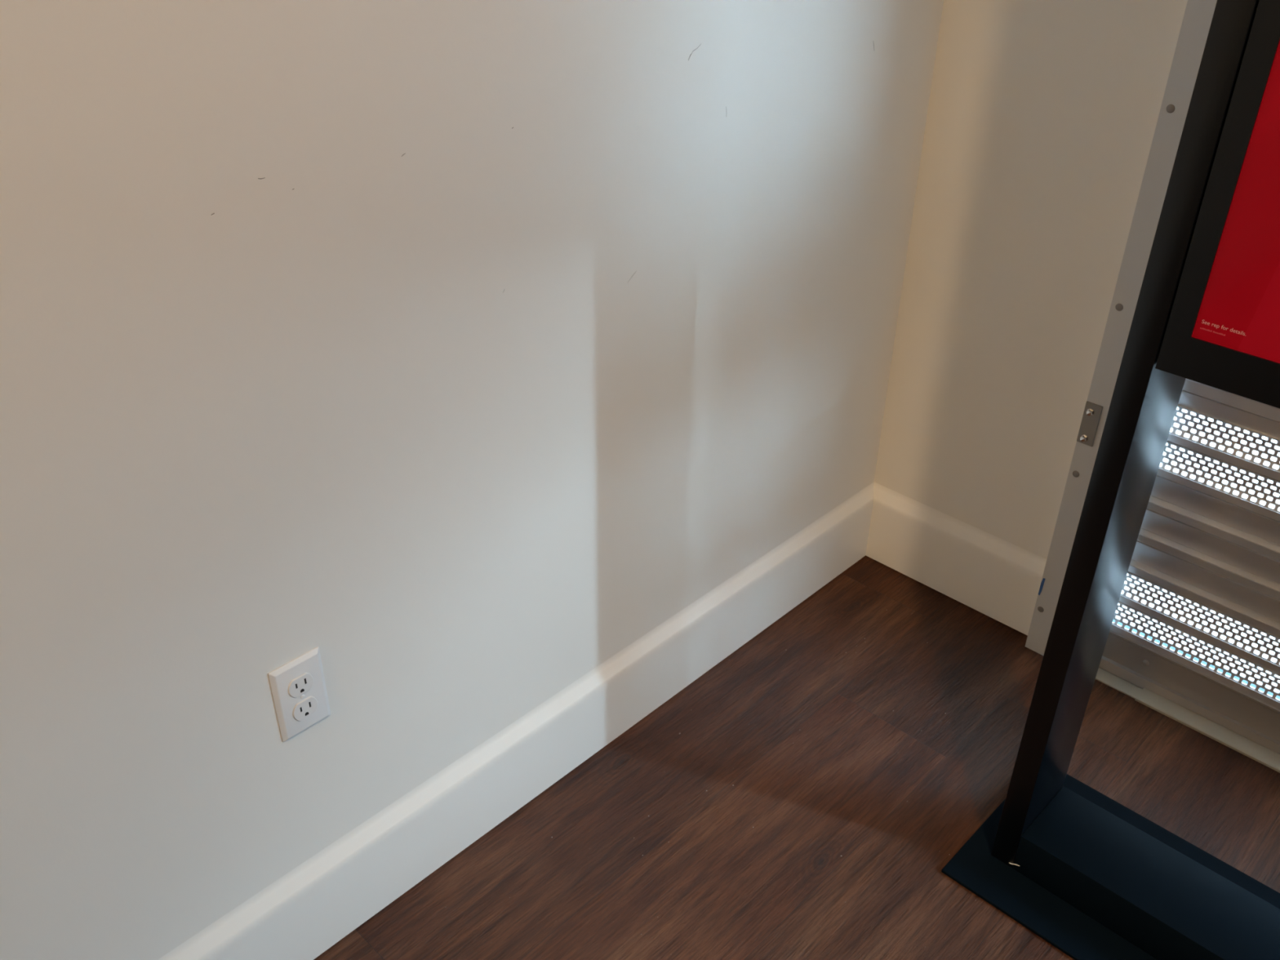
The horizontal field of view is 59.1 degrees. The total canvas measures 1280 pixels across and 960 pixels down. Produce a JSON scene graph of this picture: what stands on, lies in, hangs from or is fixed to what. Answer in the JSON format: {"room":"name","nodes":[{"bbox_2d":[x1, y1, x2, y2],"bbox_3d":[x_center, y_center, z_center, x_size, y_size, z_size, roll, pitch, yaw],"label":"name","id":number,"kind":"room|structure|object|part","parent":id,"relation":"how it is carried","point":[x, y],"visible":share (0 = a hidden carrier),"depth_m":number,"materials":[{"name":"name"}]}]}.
{"room":"retail store","nodes":[
{"label":"retail store","id":0,"kind":"room"},
{"bbox_2d":[0,0,943,959],"bbox_3d":[-2.092,0.357,-0.496,0.121,2.750,7.620,28,41,36],"label":"wall","id":1,"kind":"structure","parent":0,"point":[453,353],"depth_m":1.34,"materials":[{"name":"white paint"}]},
{"bbox_2d":[267,646,330,742],"bbox_3d":[-0.421,0.269,1.408,0.008,0.114,0.070,28,41,36],"label":"wall outlet","id":2,"kind":"object","parent":1,"relation":"attached to","point":[298,686],"visible":1,"depth_m":1.40,"materials":[{"name":"white plastic"}]},
{"bbox_2d":[288,672,313,697],"bbox_3d":[-0.419,0.254,1.396,0.003,0.028,0.034,28,41,36],"label":"receptacle","id":3,"kind":"object","parent":2,"relation":"attached to","point":[300,685],"depth_m":1.39,"materials":[{"name":"white plastic"}]},
{"bbox_2d":[293,696,317,720],"bbox_3d":[-0.420,0.287,1.417,0.003,0.028,0.034,28,41,36],"label":"receptacle","id":4,"kind":"object","parent":2,"relation":"attached to","point":[304,708],"depth_m":1.41,"materials":[{"name":"white plastic"}]},
{"bbox_2d":[158,481,874,959],"bbox_3d":[-2.102,1.492,0.111,0.013,0.177,7.500,28,41,36],"label":"baseboard","id":5,"kind":"structure","parent":1,"relation":"attached to","point":[305,912],"depth_m":1.79,"materials":[{"name":"white paint"}]},
{"bbox_2d":[313,555,1279,959],"bbox_3d":[0.416,2.907,-1.857,7.240,0.060,7.740,28,41,36],"label":"floor","id":6,"kind":"structure","parent":0,"point":[782,887],"depth_m":1.85,"materials":[{"name":"wood"}]},
{"bbox_2d":[941,0,1279,959],"bbox_3d":[1.044,-0.073,0.949,1.255,2.020,0.324,28,41,36],"label":"sign stand","id":7,"kind":"object","parent":6,"relation":"on","point":[1095,878],"visible":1,"depth_m":1.45,"materials":[{"name":"black metal"}]},
{"bbox_3d":[1.031,0.780,1.484,1.255,0.006,0.324,28,41,36],"label":"plate","id":8,"kind":"part","parent":7,"relation":"part of","materials":[{"name":"black metal"}]},
{"bbox_3d":[1.022,0.751,1.455,1.101,0.074,0.140,28,41,36],"label":"rail","id":9,"kind":"part","parent":7,"relation":"part of","materials":[{"name":"black metal"}]},
{"bbox_2d":[1200,327,1225,336],"bbox_3d":[0.625,-0.162,1.233,0.027,0.002,0.001,28,41,36],"label":"print","id":10,"kind":"object","parent":7,"relation":"attached to","point":[1204,331],"depth_m":1.23,"materials":[{"name":"white"}]},
{"bbox_3d":[1.051,-0.417,0.736,1.096,1.091,0.176,28,41,36],"label":"display panel","id":11,"kind":"part","parent":7,"relation":"part of","materials":[{"name":"black"}]},
{"bbox_2d":[1191,40,1279,363],"bbox_3d":[0.992,-0.385,0.685,1.038,0.995,0.001,28,41,36],"label":"poster","id":12,"kind":"object","parent":7,"relation":"attached to","point":[1236,287],"depth_m":1.18,"materials":[{"name":"red paper"}]},
{"bbox_2d":[1095,667,1279,773],"bbox_3d":[1.371,0.629,1.733,1.423,0.007,0.038,28,41,36],"label":"rail","id":13,"kind":"object","parent":6,"relation":"on","point":[1232,740],"visible":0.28,"depth_m":2.03,"materials":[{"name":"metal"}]},
{"bbox_2d":[874,0,1187,559],"bbox_3d":[0.725,-0.939,1.635,0.490,2.750,0.120,28,41,36],"label":"wall","id":14,"kind":"structure","parent":0,"point":[1042,115],"depth_m":1.95,"materials":[{"name":"white paint"}]},
{"bbox_2d":[866,482,1046,635],"bbox_3d":[0.632,0.158,2.301,0.405,0.177,0.013,28,41,36],"label":"baseboard","id":15,"kind":"structure","parent":14,"relation":"attached to","point":[1001,580],"depth_m":2.29,"materials":[{"name":"white paint"}]},
{"bbox_2d":[1025,0,1217,655],"bbox_3d":[0.824,-0.758,1.490,0.123,2.599,0.056,28,41,36],"label":"rail","id":16,"kind":"object","parent":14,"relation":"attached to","point":[1198,14],"visible":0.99,"depth_m":1.80,"materials":[{"name":"silver metal"}]},
{"bbox_2d":[1112,617,1279,699],"bbox_3d":[1.825,0.737,1.580,2.800,0.005,0.022,28,41,36],"label":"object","id":17,"kind":"structure","parent":14,"relation":"attached to","point":[1113,620],"depth_m":2.18,"materials":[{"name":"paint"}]},
{"bbox_3d":[1.678,-1.475,0.236,2.110,0.330,0.120,28,41,36],"label":"trim","id":18,"kind":"structure","parent":0,"visible":0},
{"bbox_2d":[1098,378,1279,754],"bbox_3d":[1.412,-0.431,1.095,1.497,2.479,0.028,28,41,36],"label":"roller shutter","id":19,"kind":"object","parent":18,"relation":"attached to","point":[1216,549],"visible":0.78,"depth_m":1.94,"materials":[{"name":"silver metal"}]},
{"label":"outside","id":20,"kind":"structure","parent":0,"visible":0},
{"bbox_2d":[1115,407,1279,693],"bbox_3d":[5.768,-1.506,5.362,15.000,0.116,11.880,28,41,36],"label":"perforated panel","id":21,"kind":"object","parent":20,"point":[1175,424],"depth_m":2.40,"materials":[{"name":"white metal"}]}
]}

